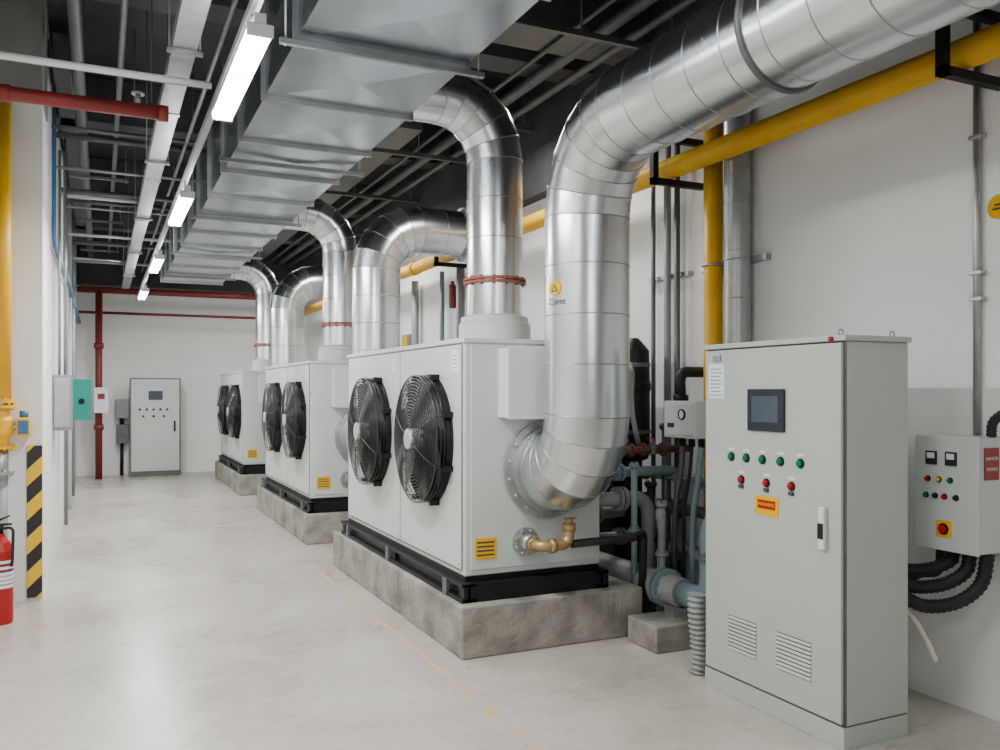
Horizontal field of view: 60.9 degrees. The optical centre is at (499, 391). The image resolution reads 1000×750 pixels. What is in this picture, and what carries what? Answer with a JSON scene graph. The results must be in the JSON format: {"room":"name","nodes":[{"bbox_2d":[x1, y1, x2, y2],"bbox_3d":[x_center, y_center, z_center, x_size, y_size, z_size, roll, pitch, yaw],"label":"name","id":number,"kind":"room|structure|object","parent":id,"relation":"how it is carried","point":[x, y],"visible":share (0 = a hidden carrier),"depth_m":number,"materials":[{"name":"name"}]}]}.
{"room":"mechanical room","nodes":[
{"label":"mechanical room","id":0,"kind":"room"},
{"bbox_2d":[0,25,76,601],"bbox_3d":[-4.037,-0.775,6.113,1.300,4.750,21.500,0,0,-25],"label":"wall","id":1,"kind":"structure","parent":0,"point":[34,264],"depth_m":6.53,"materials":[{"name":"white paint"}]},
{"bbox_2d":[0,101,31,537],"bbox_3d":[-3.658,-0.310,6.324,0.295,3.820,0.200,0,0,-25],"label":"pipe","id":2,"kind":"object","parent":1,"relation":"attached to","point":[23,425],"visible":0.98,"depth_m":6.27,"materials":[{"name":"metal"}]},
{"bbox_2d":[0,0,47,121],"bbox_3d":[-4.076,-2.685,6.454,1.100,0.910,0.750,0,0,-25],"label":"beam","id":3,"kind":"structure","parent":1,"relation":"on","point":[22,22],"depth_m":6.30,"materials":[{"name":"concrete"}]},
{"bbox_2d":[27,445,41,597],"bbox_3d":[-3.564,0.990,6.508,0.103,1.160,0.023,0,0,-25],"label":"guard","id":4,"kind":"object","parent":1,"relation":"attached to","point":[34,453],"visible":1,"depth_m":6.50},
{"bbox_2d":[53,150,72,430],"bbox_3d":[-4.161,-0.970,8.094,0.158,2.660,0.410,0,0,-25],"label":"switch box","id":5,"kind":"object","parent":1,"relation":"attached to","point":[62,384],"visible":1,"depth_m":8.07,"materials":[{"name":"grey paint"}]},
{"bbox_2d":[52,84,79,323],"bbox_3d":[-5.926,-1.986,11.735,0.036,1.408,9.518,0,0,-25],"label":"pipe","id":6,"kind":"object","parent":1,"relation":"attached to","point":[54,242],"visible":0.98,"depth_m":7.43,"materials":[{"name":"metal"}]},
{"bbox_2d":[63,138,80,323],"bbox_3d":[-6.214,-1.988,12.430,0.028,1.404,8.014,0,0,-25],"label":"pipe","id":7,"kind":"object","parent":6,"relation":"attached to","point":[64,140],"visible":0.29,"depth_m":8.81,"materials":[{"name":"metal"}]},
{"bbox_2d":[64,170,67,524],"bbox_3d":[-5.231,-0.545,10.248,0.044,4.290,0.044,0,0,-25],"label":"pipe","id":8,"kind":"object","parent":1,"relation":"attached to","point":[65,432],"visible":0.45,"depth_m":10.23,"materials":[{"name":"metal"}]},
{"bbox_2d":[68,198,71,508],"bbox_3d":[-5.870,-0.545,11.605,0.044,4.290,0.044,0,0,-25],"label":"pipe","id":9,"kind":"object","parent":1,"relation":"attached to","point":[69,204],"visible":0.66,"depth_m":11.59,"materials":[{"name":"white plastic"}]},
{"bbox_2d":[72,217,74,495],"bbox_3d":[-6.551,-0.545,13.053,0.044,4.290,0.044,0,0,-25],"label":"pipe","id":10,"kind":"object","parent":1,"relation":"attached to","point":[73,218],"visible":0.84,"depth_m":13.03,"materials":[{"name":"metal"}]},
{"bbox_2d":[73,379,90,419],"bbox_3d":[-4.623,0.080,9.252,0.308,0.440,0.320,0,0,-25],"label":"switch box","id":11,"kind":"object","parent":1,"relation":"attached to","point":[81,387],"visible":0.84,"depth_m":9.15,"materials":[{"name":"teal plastic"}]},
{"bbox_2d":[61,193,136,203],"bbox_3d":[-4.224,-2.040,8.954,0.740,0.044,0.044,0,0,-25],"label":"conduit","id":12,"kind":"object","parent":1,"relation":"attached to","point":[89,197],"visible":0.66,"depth_m":8.95,"materials":[{"name":"grey metal"}]},
{"bbox_2d":[0,59,208,89],"bbox_3d":[-2.719,-1.860,4.744,2.080,0.028,0.028,0,0,-25],"label":"conduit","id":13,"kind":"object","parent":1,"relation":"attached to","point":[0,59],"visible":0.24,"depth_m":4.93,"materials":[{"name":"grey metal"}]},
{"bbox_2d":[0,51,211,88],"bbox_3d":[-2.655,-1.820,4.608,2.080,0.040,0.040,0,0,-25],"label":"conduit","id":14,"kind":"object","parent":1,"relation":"attached to","point":[3,55],"visible":1,"depth_m":4.79,"materials":[{"name":"white plastic"}]},
{"bbox_2d":[75,259,148,265],"bbox_3d":[-6.255,-2.100,13.856,1.240,0.048,0.048,0,0,-25],"label":"conduit","id":15,"kind":"object","parent":1,"relation":"attached to","point":[76,260],"visible":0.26,"depth_m":13.77,"materials":[{"name":"grey metal"}]},
{"bbox_2d":[61,187,173,201],"bbox_3d":[-4.211,-2.200,9.512,1.240,0.060,0.060,0,0,-25],"label":"conduit","id":16,"kind":"object","parent":1,"relation":"attached to","point":[69,190],"visible":0.64,"depth_m":9.43,"materials":[{"name":"metal"}]},
{"bbox_2d":[67,205,167,215],"bbox_3d":[-4.466,-2.140,10.055,1.240,0.028,0.028,0,0,-25],"label":"conduit","id":17,"kind":"object","parent":1,"relation":"attached to","point":[68,206],"visible":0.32,"depth_m":9.98,"materials":[{"name":"grey metal"}]},
{"bbox_2d":[72,240,164,249],"bbox_3d":[-5.446,-2.100,12.136,1.240,0.060,0.060,0,0,-25],"label":"conduit","id":18,"kind":"object","parent":1,"relation":"attached to","point":[82,242],"visible":0.66,"depth_m":12.06,"materials":[{"name":"metal"}]},
{"bbox_2d":[68,232,169,242],"bbox_3d":[-5.020,-2.040,11.232,1.240,0.040,0.040,0,0,-25],"label":"conduit","id":19,"kind":"object","parent":1,"relation":"attached to","point":[69,233],"visible":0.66,"depth_m":11.16,"materials":[{"name":"grey metal"}]},
{"bbox_2d":[68,199,170,210],"bbox_3d":[-4.764,-2.350,10.689,1.240,0.050,0.050,0,0,-25],"label":"conduit","id":20,"kind":"object","parent":1,"relation":"attached to","point":[78,201],"visible":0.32,"depth_m":10.61,"materials":[{"name":"metal"}]},
{"bbox_2d":[51,124,195,144],"bbox_3d":[-3.317,-2.300,7.612,1.240,0.040,0.040,0,0,-25],"label":"conduit","id":21,"kind":"object","parent":1,"relation":"attached to","point":[54,126],"visible":0.66,"depth_m":7.53,"materials":[{"name":"metal"}]},
{"bbox_2d":[141,0,238,272],"bbox_3d":[-2.680,-2.300,7.387,0.032,0.032,19.650,0,0,-25],"label":"ceiling pipe","id":22,"kind":"object","parent":21,"relation":"attached to","point":[234,3],"visible":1,"depth_m":6.66,"materials":[{"name":"grey metal"}]},
{"bbox_2d":[56,131,191,152],"bbox_3d":[-3.615,-2.420,8.246,1.240,0.060,0.060,0,0,-25],"label":"conduit","id":23,"kind":"object","parent":1,"relation":"attached to","point":[74,136],"visible":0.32,"depth_m":8.16,"materials":[{"name":"metal"}]},
{"bbox_2d":[56,165,198,182],"bbox_3d":[-3.445,-2.020,7.884,1.240,0.028,0.028,0,0,-25],"label":"conduit","id":24,"kind":"object","parent":1,"relation":"attached to","point":[57,167],"visible":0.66,"depth_m":7.82,"materials":[{"name":"grey metal"}]},
{"bbox_2d":[77,286,254,478],"bbox_3d":[-5.782,-0.170,16.302,4.180,3.540,0.345,0,0,-25],"label":"pipe","id":25,"kind":"object","parent":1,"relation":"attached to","point":[101,395],"visible":0.94,"depth_m":15.60,"materials":[{"name":"metal"}]},
{"bbox_2d":[78,310,254,318],"bbox_3d":[-5.994,-1.480,16.520,3.980,0.052,0.052,0,0,-25],"label":"pipe","id":26,"kind":"object","parent":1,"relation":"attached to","point":[79,311],"visible":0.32,"depth_m":16.32,"materials":[{"name":"metal"}]},
{"bbox_2d":[73,200,319,245],"bbox_3d":[-5.083,-2.920,14.794,4.180,0.440,0.300,0,0,-25],"label":"beam","id":27,"kind":"structure","parent":1,"relation":"attached to","point":[96,214],"depth_m":14.12,"materials":[{"name":"metal"}]},
{"bbox_2d":[68,157,373,218],"bbox_3d":[-3.890,-2.920,12.260,4.180,0.440,0.300,0,0,-25],"label":"beam","id":28,"kind":"structure","parent":1,"relation":"attached to","point":[95,163],"depth_m":11.60,"materials":[{"name":"metal"}]},
{"bbox_2d":[52,32,86,240],"bbox_3d":[-5.627,-2.850,11.277,0.140,0.300,9.200,0,0,-25],"label":"duct","id":29,"kind":"object","parent":28,"relation":"attached to","point":[63,78],"visible":0.53,"depth_m":8.24,"materials":[{"name":"metal"}]},
{"bbox_2d":[252,121,422,258],"bbox_3d":[-2.875,-2.770,12.628,0.350,0.260,9.100,0,0,-25],"label":"duct","id":30,"kind":"object","parent":28,"relation":"attached to","point":[407,130],"visible":0.33,"depth_m":9.95,"materials":[{"name":"metal"}]},
{"bbox_2d":[276,0,657,265],"bbox_3d":[-0.346,-2.620,8.485,0.100,0.100,19.650,0,0,-25],"label":"ceiling pipe","id":31,"kind":"object","parent":28,"relation":"hanging from","point":[633,8],"visible":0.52,"depth_m":7.18,"materials":[{"name":"metal"}]},
{"bbox_2d":[56,76,451,170],"bbox_3d":[-2.528,-2.920,9.365,4.180,0.440,0.300,0,0,-25],"label":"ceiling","id":32,"kind":"structure","parent":1,"relation":"attached to","point":[95,87],"depth_m":8.78,"materials":[{"name":"metal"}]},
{"bbox_2d":[93,0,592,85],"bbox_3d":[-1.165,-2.920,6.470,4.180,0.440,0.300,0,0,-25],"label":"beam","id":33,"kind":"structure","parent":1,"relation":"attached to","point":[495,57],"depth_m":6.88,"materials":[{"name":"metal"}]},
{"bbox_2d":[77,239,306,475],"bbox_3d":[-6.212,-0.775,17.136,4.550,4.750,0.300,0,0,-25],"label":"wall","id":34,"kind":"structure","parent":0,"point":[194,350],"depth_m":16.82,"materials":[{"name":"white paint"}]},
{"bbox_2d":[78,230,301,293],"bbox_3d":[-5.984,-2.580,16.906,4.328,1.120,0.290,0,0,-25],"label":"beam","id":35,"kind":"structure","parent":34,"relation":"attached to","point":[89,274],"depth_m":16.33,"materials":[{"name":"metal"}]},
{"bbox_2d":[47,0,623,206],"bbox_3d":[-1.996,-3.225,7.295,6.200,0.150,21.900,0,0,-25],"label":"ceiling","id":36,"kind":"structure","parent":0,"point":[101,20],"depth_m":7.79,"materials":[{"name":"paint"}]},
{"bbox_2d":[0,0,168,122],"bbox_3d":[-3.001,-2.446,5.109,1.880,1.397,0.104,0,0,-25],"label":"pipe","id":37,"kind":"object","parent":36,"relation":"hanging from","point":[8,93],"visible":1,"depth_m":5.27,"materials":[{"name":"metal"}]},
{"bbox_2d":[70,137,128,183],"bbox_3d":[-4.556,-2.772,9.682,0.600,0.745,0.030,0,0,-25],"label":"hanger","id":38,"kind":"object","parent":36,"relation":"hanging from","point":[80,176],"visible":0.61,"depth_m":9.68,"materials":[{"name":"grey metal"}]},
{"bbox_2d":[77,202,122,224],"bbox_3d":[-5.705,-2.772,12.125,0.600,0.745,0.030,0,0,-25],"label":"hanger","id":39,"kind":"object","parent":36,"relation":"hanging from","point":[78,219],"visible":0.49,"depth_m":12.13,"materials":[{"name":"grey metal"}]},
{"bbox_2d":[66,0,93,257],"bbox_3d":[-3.467,-2.500,7.016,0.090,0.090,19.650,0,0,-25],"label":"ceiling pipe","id":40,"kind":"object","parent":39,"relation":"hanging from","point":[74,7],"visible":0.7,"depth_m":6.74,"materials":[{"name":"metal"}]},
{"bbox_2d":[107,0,128,254],"bbox_3d":[-3.196,-2.600,7.144,0.050,0.050,19.650,0,0,-25],"label":"ceiling pipe","id":41,"kind":"object","parent":39,"relation":"hanging from","point":[124,7],"visible":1,"depth_m":7.06,"materials":[{"name":"grey metal"}]},
{"bbox_2d":[81,232,118,253],"bbox_3d":[-6.898,-2.772,14.658,0.600,0.745,0.030,0,0,-25],"label":"hanger","id":42,"kind":"object","parent":36,"relation":"hanging from","point":[87,249],"visible":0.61,"depth_m":14.66,"materials":[{"name":"grey metal"}]},
{"bbox_2d":[122,0,210,288],"bbox_3d":[-3.043,-2.507,7.465,0.190,1.275,18.100,0,0,-25],"label":"cable tray","id":43,"kind":"object","parent":36,"relation":"hanging from","point":[191,15],"visible":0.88,"depth_m":5.86,"materials":[{"name":"metal"}]},
{"bbox_2d":[72,257,125,261],"bbox_3d":[-6.055,-2.000,12.844,0.740,0.032,0.032,0,0,-25],"label":"conduit","id":44,"kind":"object","parent":43,"relation":"attached to","point":[79,258],"visible":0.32,"depth_m":12.83,"materials":[{"name":"metal"}]},
{"bbox_2d":[135,0,263,301],"bbox_3d":[-2.875,-1.686,7.544,0.041,0.040,18.100,0,0,-25],"label":"channel","id":45,"kind":"object","parent":36,"relation":"hanging from","point":[253,6],"visible":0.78,"depth_m":5.32,"materials":[{"name":"metal"}]},
{"bbox_2d":[138,282,148,299],"bbox_3d":[-5.544,-1.579,13.215,0.112,0.171,1.244,0,0,-25],"label":"lamp","id":46,"kind":"object","parent":45,"relation":"hanging from","point":[144,290],"visible":1,"depth_m":12.91,"materials":[{"name":"white plastic"}]},
{"bbox_2d":[149,247,164,272],"bbox_3d":[-4.097,-1.579,10.139,0.112,0.171,1.244,0,0,-25],"label":"lamp","id":47,"kind":"object","parent":45,"relation":"hanging from","point":[158,259],"visible":1,"depth_m":9.83,"materials":[{"name":"white plastic"}]},
{"bbox_2d":[168,182,194,226],"bbox_3d":[-2.670,-1.579,7.107,0.112,0.171,1.244,0,0,-25],"label":"lamp","id":48,"kind":"object","parent":45,"relation":"hanging from","point":[186,196],"visible":1,"depth_m":6.86,"materials":[{"name":"white plastic"}]},
{"bbox_2d":[212,12,273,121],"bbox_3d":[-1.270,-1.579,4.131,0.112,0.171,1.244,0,0,-25],"label":"lamp","id":49,"kind":"object","parent":45,"relation":"hanging from","point":[257,36],"visible":1,"depth_m":3.91,"materials":[{"name":"white plastic"}]},
{"bbox_2d":[159,0,550,284],"bbox_3d":[-1.791,-2.428,6.976,1.100,1.435,14.982,0,0,-25],"label":"duct","id":50,"kind":"object","parent":36,"relation":"hanging from","point":[335,78],"visible":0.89,"depth_m":5.31,"materials":[{"name":"metal"}]},
{"bbox_2d":[322,174,417,202],"bbox_3d":[-1.925,-2.822,10.831,1.840,0.645,0.040,0,0,-25],"label":"strut","id":51,"kind":"object","parent":36,"relation":"hanging from","point":[355,194],"visible":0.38,"depth_m":10.94,"materials":[{"name":"metal"}]},
{"bbox_2d":[371,134,466,163],"bbox_3d":[-0.903,-2.772,8.660,1.840,0.745,0.040,0,0,-25],"label":"strut","id":52,"kind":"object","parent":36,"relation":"hanging from","point":[375,149],"visible":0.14,"depth_m":8.69,"materials":[{"name":"metal"}]},
{"bbox_2d":[514,77,532,131],"bbox_3d":[-0.520,-2.833,7.845,1.840,0.625,0.040,0,0,-25],"label":"strut","id":53,"kind":"object","parent":36,"relation":"hanging from","point":[524,128],"visible":0.24,"depth_m":8.20,"materials":[{"name":"metal"}]},
{"bbox_2d":[512,0,672,49],"bbox_3d":[0.481,-2.772,5.719,1.840,0.745,0.040,0,0,-25],"label":"strut","id":54,"kind":"object","parent":36,"relation":"hanging from","point":[524,22],"visible":0.39,"depth_m":5.74,"materials":[{"name":"metal"}]},
{"bbox_3d":[0.928,-2.833,4.769,1.840,0.625,0.040,0,0,-25],"label":"strut","id":55,"kind":"object","parent":36,"relation":"hanging from","visible":0},
{"bbox_2d":[265,0,615,265],"bbox_3d":[-0.572,-2.580,8.379,0.036,0.036,19.650,0,0,-25],"label":"ceiling pipe","id":56,"kind":"object","parent":55,"relation":"on","point":[607,3],"visible":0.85,"depth_m":6.98,"materials":[{"name":"metal"}]},
{"bbox_2d":[288,0,697,267],"bbox_3d":[-0.147,-2.590,8.579,0.070,0.070,19.650,0,0,-25],"label":"ceiling pipe","id":57,"kind":"object","parent":55,"relation":"on","point":[677,7],"visible":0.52,"depth_m":7.11,"materials":[{"name":"metal"}]},
{"bbox_2d":[0,471,999,749],"bbox_3d":[-1.996,1.660,7.295,6.200,0.120,21.900,0,0,-25],"label":"floor","id":58,"kind":"structure","parent":0,"point":[173,613],"depth_m":4.90,"materials":[{"name":"concrete"}]},
{"bbox_2d":[0,515,14,625],"bbox_3d":[-3.453,1.228,5.886,0.175,0.745,0.171,0,0,-25],"label":"fire extinguisher","id":59,"kind":"object","parent":58,"relation":"on","point":[6,547],"visible":1,"depth_m":5.85,"materials":[{"name":"red paint"}]},
{"bbox_2d":[0,567,13,572],"bbox_3d":[-3.461,1.230,5.887,0.162,0.020,0.162,0,0,-25],"label":"print","id":60,"kind":"object","parent":59,"relation":"on","point":[2,569],"depth_m":5.85,"materials":[{"name":"paper"}]},
{"bbox_2d":[115,399,128,475],"bbox_3d":[-7.252,0.870,16.315,0.230,1.460,0.299,0,0,-25],"label":"station","id":61,"kind":"object","parent":58,"relation":"on","point":[121,405],"visible":1,"depth_m":16.21,"materials":[{"name":"grey paint"}]},
{"bbox_2d":[130,378,180,476],"bbox_3d":[-6.601,0.667,16.270,0.900,1.865,0.315,0,0,-25],"label":"tall cabinet","id":62,"kind":"object","parent":58,"relation":"on","point":[155,403],"visible":1,"depth_m":16.14,"materials":[{"name":"metal"}]},
{"bbox_2d":[215,461,265,495],"bbox_3d":[-4.096,1.443,14.802,1.293,0.314,3.125,0,0,-25],"label":"concrete plinth","id":63,"kind":"object","parent":58,"relation":"on","point":[241,484],"visible":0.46,"depth_m":13.27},
{"bbox_2d":[217,371,265,474],"bbox_3d":[-4.191,0.475,14.643,1.175,1.621,2.972,0,0,-25],"label":"condenser unit","id":64,"kind":"object","parent":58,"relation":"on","point":[239,404],"visible":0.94,"depth_m":13.41,"materials":[{"name":"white metal"}]},
{"bbox_2d":[231,259,277,370],"bbox_3d":[-4.016,-1.277,13.915,0.928,1.883,0.510,0,0,-25],"label":"riser pipe","id":65,"kind":"object","parent":64,"relation":"on","point":[256,273],"visible":0.71,"depth_m":13.81,"materials":[{"name":"metal"}]},
{"bbox_2d":[261,266,322,430],"bbox_3d":[-3.015,-0.598,13.305,1.304,2.805,0.785,0,0,-25],"label":"insulated pipe","id":66,"kind":"object","parent":64,"relation":"attached to","point":[290,296],"visible":0.41,"depth_m":12.89,"materials":[{"name":"metal"}]},
{"bbox_2d":[257,485,348,544],"bbox_3d":[-2.101,1.443,10.563,1.293,0.314,3.095,0,0,-25],"label":"concrete plinth","id":67,"kind":"object","parent":58,"relation":"on","point":[313,528],"visible":0.45,"depth_m":9.14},
{"bbox_2d":[261,361,347,513],"bbox_3d":[-2.203,0.475,10.418,1.175,1.621,2.972,0,0,-25],"label":"condenser unit","id":68,"kind":"object","parent":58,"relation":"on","point":[304,404],"visible":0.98,"depth_m":9.20,"materials":[{"name":"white metal"}]},
{"bbox_2d":[284,199,355,360],"bbox_3d":[-2.027,-1.277,9.689,0.928,1.883,0.510,0,0,-25],"label":"riser pipe","id":69,"kind":"object","parent":68,"relation":"on","point":[334,233],"visible":0.84,"depth_m":9.59,"materials":[{"name":"metal"}]},
{"bbox_2d":[318,478,328,486],"bbox_3d":[-1.889,0.971,9.097,0.117,0.088,0.002,0,0,-25],"label":"print","id":70,"kind":"object","parent":68,"relation":"attached to","point":[322,482],"depth_m":9.10},
{"bbox_2d":[335,207,466,460],"bbox_3d":[-1.027,-0.598,9.079,1.304,2.805,0.785,0,0,-25],"label":"insulated pipe","id":71,"kind":"object","parent":68,"relation":"attached to","point":[380,253],"visible":0.56,"depth_m":8.70,"materials":[{"name":"metal"}]},
{"bbox_2d":[316,570,541,749],"bbox_3d":[-0.083,1.598,4.327,0.035,0.002,7.300,0,0,-25],"label":"floor line","id":72,"kind":"object","parent":58,"relation":"on","point":[446,675],"depth_m":4.81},
{"bbox_2d":[341,337,607,603],"bbox_3d":[-0.402,0.475,6.590,1.175,1.621,2.972,0,0,-25],"label":"condenser unit","id":73,"kind":"object","parent":58,"relation":"on","point":[432,427],"visible":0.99,"depth_m":5.48,"materials":[{"name":"paint"}]},
{"bbox_2d":[413,75,530,338],"bbox_3d":[-0.226,-1.277,5.862,0.928,1.883,0.510,0,0,-25],"label":"riser pipe","id":74,"kind":"object","parent":73,"relation":"on","point":[465,106],"visible":0.93,"depth_m":5.77,"materials":[{"name":"metal"}]},
{"bbox_2d":[477,541,493,556],"bbox_3d":[-0.088,0.971,5.269,0.117,0.088,0.002,0,0,-25],"label":"print","id":75,"kind":"object","parent":73,"relation":"attached to","point":[484,548],"depth_m":5.27},
{"bbox_2d":[527,517,646,612],"bbox_3d":[0.606,1.192,5.420,0.915,0.819,0.186,0,0,-30],"label":"pipe","id":76,"kind":"object","parent":73,"relation":"attached to","point":[534,544],"visible":0.97,"depth_m":5.33,"materials":[{"name":"gold metal"}]},
{"bbox_2d":[504,0,999,517],"bbox_3d":[1.860,-1.167,2.154,0.630,3.945,7.315,0,0,-25],"label":"insulated pipe","id":77,"kind":"object","parent":73,"relation":"attached to","point":[730,59],"visible":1,"depth_m":4.62,"materials":[{"name":"metal"}]},
{"bbox_2d":[333,531,641,659],"bbox_3d":[-0.301,1.443,6.738,1.293,0.314,3.100,0,0,-25],"label":"concrete plinth","id":78,"kind":"object","parent":58,"relation":"on","point":[518,624],"visible":0.6,"depth_m":5.41,"materials":[{"name":"concrete"}]},
{"bbox_2d":[599,338,705,612],"bbox_3d":[1.005,0.605,5.932,0.825,1.990,2.245,0,0,-33],"label":"pipe manifold","id":79,"kind":"object","parent":58,"relation":"on","point":[624,508],"visible":0.49,"depth_m":6.00,"materials":[{"name":"metal"}]},
{"bbox_2d":[623,437,689,456],"bbox_3d":[0.999,0.381,5.886,0.780,0.130,0.092,0,0,-25],"label":"valve line","id":80,"kind":"object","parent":79,"relation":"attached to","point":[652,448],"visible":0.69,"depth_m":5.89,"materials":[{"name":"brown paint"}]},
{"bbox_2d":[628,611,691,653],"bbox_3d":[1.172,1.518,5.459,0.630,0.165,0.320,0,0,-25],"label":"concrete block","id":81,"kind":"object","parent":58,"relation":"on","point":[657,632],"visible":0.49,"depth_m":5.27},
{"bbox_2d":[598,516,705,617],"bbox_3d":[0.831,0.999,6.250,0.316,0.872,2.596,0,0,-25],"label":"pipe","id":82,"kind":"object","parent":81,"relation":"on","point":[665,587],"visible":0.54,"depth_m":5.48,"materials":[{"name":"metal"}]},
{"bbox_2d":[664,367,705,583],"bbox_3d":[1.372,0.711,5.839,0.439,1.778,0.397,0,0,-25],"label":"junction box","id":83,"kind":"object","parent":58,"relation":"on","point":[684,418],"visible":0.64,"depth_m":5.76,"materials":[{"name":"paint"}]},
{"bbox_2d":[687,592,706,675],"bbox_3d":[1.135,1.377,4.845,0.146,0.464,0.122,0,0,-25],"label":"hose","id":84,"kind":"object","parent":58,"relation":"on","point":[697,600],"visible":0.7,"depth_m":4.80,"materials":[{"name":"grey paint"}]},
{"bbox_2d":[704,328,911,749],"bbox_3d":[1.522,0.655,4.312,0.489,1.890,0.983,0,0,-25],"label":"tall cabinet","id":85,"kind":"object","parent":58,"relation":"on","point":[808,593],"visible":1,"depth_m":3.97,"materials":[{"name":"metal"}]},
{"bbox_2d":[710,368,721,395],"bbox_3d":[1.161,-0.053,4.567,0.001,0.146,0.095,0,0,-25],"label":"print","id":86,"kind":"object","parent":85,"relation":"attached to","point":[715,373],"depth_m":4.57,"materials":[{"name":"paper"}]},
{"bbox_2d":[908,609,937,661],"bbox_3d":[1.979,1.137,4.049,0.214,0.296,0.032,0,0,-1],"label":"loose cable","id":87,"kind":"object","parent":85,"relation":"hanging from","point":[911,615],"visible":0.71,"depth_m":4.04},
{"bbox_2d":[908,554,995,613],"bbox_3d":[2.111,0.905,4.028,0.458,0.293,0.084,0,0,0],"label":"flexible hose","id":88,"kind":"object","parent":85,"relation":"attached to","point":[981,582],"visible":0.87,"depth_m":4.00,"materials":[{"name":"black rubber"}]},
{"bbox_2d":[307,3,999,721],"bbox_3d":[0.580,-0.775,8.396,0.300,4.750,21.700,0,0,-25],"label":"wall","id":89,"kind":"structure","parent":0,"point":[863,217],"depth_m":4.74,"materials":[{"name":"white paint"}]},
{"bbox_2d":[401,334,410,346],"bbox_3d":[-1.288,-0.650,11.883,0.109,0.300,0.300,0,0,-25],"label":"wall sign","id":90,"kind":"object","parent":89,"relation":"attached to","point":[405,339],"visible":0.4,"depth_m":11.79,"materials":[{"name":"yellow plastic"}]},
{"bbox_2d":[411,281,418,344],"bbox_3d":[-1.148,0.050,11.506,0.100,3.100,0.098,0,0,-25],"label":"pipe","id":91,"kind":"object","parent":89,"relation":"attached to","point":[414,284],"visible":0.34,"depth_m":11.46,"materials":[{"name":"metal"}]},
{"bbox_2d":[440,271,443,340],"bbox_3d":[-0.723,0.050,10.601,0.060,3.100,0.058,0,0,-25],"label":"pipe","id":92,"kind":"object","parent":89,"relation":"attached to","point":[441,272],"visible":0.34,"depth_m":10.58,"materials":[{"name":"metal"}]},
{"bbox_2d":[449,281,455,307],"bbox_3d":[-0.566,-1.185,10.344,0.114,0.330,0.090,0,0,-25],"label":"fire extinguisher","id":93,"kind":"object","parent":89,"relation":"attached to","point":[452,288],"visible":0.93,"depth_m":10.30,"materials":[{"name":"red paint"}]},
{"bbox_2d":[456,268,464,338],"bbox_3d":[-0.467,0.050,10.058,0.100,3.100,0.098,0,0,-25],"label":"pipe","id":94,"kind":"object","parent":89,"relation":"attached to","point":[460,272],"visible":0.14,"depth_m":10.02,"materials":[{"name":"metal"}]},
{"bbox_2d":[302,0,715,300],"bbox_3d":[0.482,-2.520,8.074,0.148,1.240,21.200,0,0,-25],"label":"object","id":95,"kind":"structure","parent":89,"relation":"attached to","point":[446,189],"depth_m":8.29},
{"bbox_2d":[492,0,650,65],"bbox_3d":[0.460,-2.750,6.350,1.340,0.300,0.400,0,0,-25],"label":"ceiling","id":96,"kind":"structure","parent":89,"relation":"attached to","point":[567,13],"depth_m":6.25,"materials":[{"name":"concrete"}]},
{"bbox_2d":[304,9,999,315],"bbox_3d":[0.155,-1.637,8.417,0.449,0.355,19.100,0,0,-25],"label":"gas pipe","id":97,"kind":"object","parent":89,"relation":"attached to","point":[952,61],"visible":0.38,"depth_m":4.69,"materials":[{"name":"metal"}]},
{"bbox_2d":[648,144,693,535],"bbox_3d":[1.268,-0.145,6.454,0.107,3.490,0.500,0,0,-25],"label":"conduit","id":98,"kind":"object","parent":89,"relation":"attached to","point":[677,275],"visible":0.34,"depth_m":6.38,"materials":[{"name":"metal"}]},
{"bbox_2d":[699,123,723,519],"bbox_3d":[1.464,-0.145,5.960,0.174,3.490,0.300,0,0,-25],"label":"gas riser","id":99,"kind":"object","parent":89,"relation":"attached to","point":[712,267],"visible":0.45,"depth_m":5.86,"materials":[{"name":"yellow paint"}]},
{"bbox_2d":[722,111,770,343],"bbox_3d":[1.596,-0.145,5.650,0.194,3.490,0.365,0,0,-25],"label":"steel riser","id":100,"kind":"object","parent":89,"relation":"attached to","point":[737,260],"visible":0.3,"depth_m":5.60,"materials":[{"name":"metal"}]},
{"bbox_2d":[915,434,999,556],"bbox_3d":[2.250,0.485,4.116,0.318,0.550,0.337,0,0,-25],"label":"wall control box","id":101,"kind":"object","parent":89,"relation":"attached to","point":[957,476],"visible":1,"depth_m":4.00,"materials":[{"name":"paint"}]},
{"bbox_2d":[908,549,945,579],"bbox_3d":[2.156,1.178,4.468,0.064,0.852,0.507,0,0,-14],"label":"cable","id":102,"kind":"object","parent":101,"relation":"attached to","point":[939,553],"visible":0.16,"depth_m":4.25,"materials":[{"name":"black rubber"}]},
{"bbox_2d":[908,551,960,576],"bbox_3d":[2.045,0.826,4.150,0.435,0.159,0.081,0,0,-6],"label":"flexible hose","id":103,"kind":"object","parent":101,"relation":"attached to","point":[950,559],"visible":0.6,"depth_m":4.13,"materials":[{"name":"plastic"}]},
{"bbox_2d":[908,554,976,593],"bbox_3d":[2.077,0.864,4.091,0.445,0.219,0.080,0,0,-2],"label":"flexible hose","id":104,"kind":"object","parent":101,"relation":"attached to","point":[966,569],"visible":0.7,"depth_m":4.07,"materials":[{"name":"black rubber"}]},
{"bbox_2d":[986,411,999,437],"bbox_3d":[2.421,0.130,3.882,0.052,0.168,0.373,0,0,-42],"label":"flexible hose","id":105,"kind":"object","parent":101,"relation":"attached to","point":[992,423],"visible":1,"depth_m":3.98,"materials":[{"name":"plastic"}]},
{"bbox_2d":[968,21,986,434],"bbox_3d":[2.361,-0.844,4.205,0.044,2.113,0.070,0,0,-25],"label":"conduit","id":106,"kind":"object","parent":89,"relation":"attached to","point":[977,135],"visible":0.95,"depth_m":4.19,"materials":[{"name":"metal"}]},
{"bbox_2d":[987,161,999,218],"bbox_3d":[2.428,-0.980,4.104,0.008,0.280,0.160,0,0,-25],"label":"wall sign","id":107,"kind":"object","parent":89,"relation":"attached to","point":[993,208],"visible":1,"depth_m":4.14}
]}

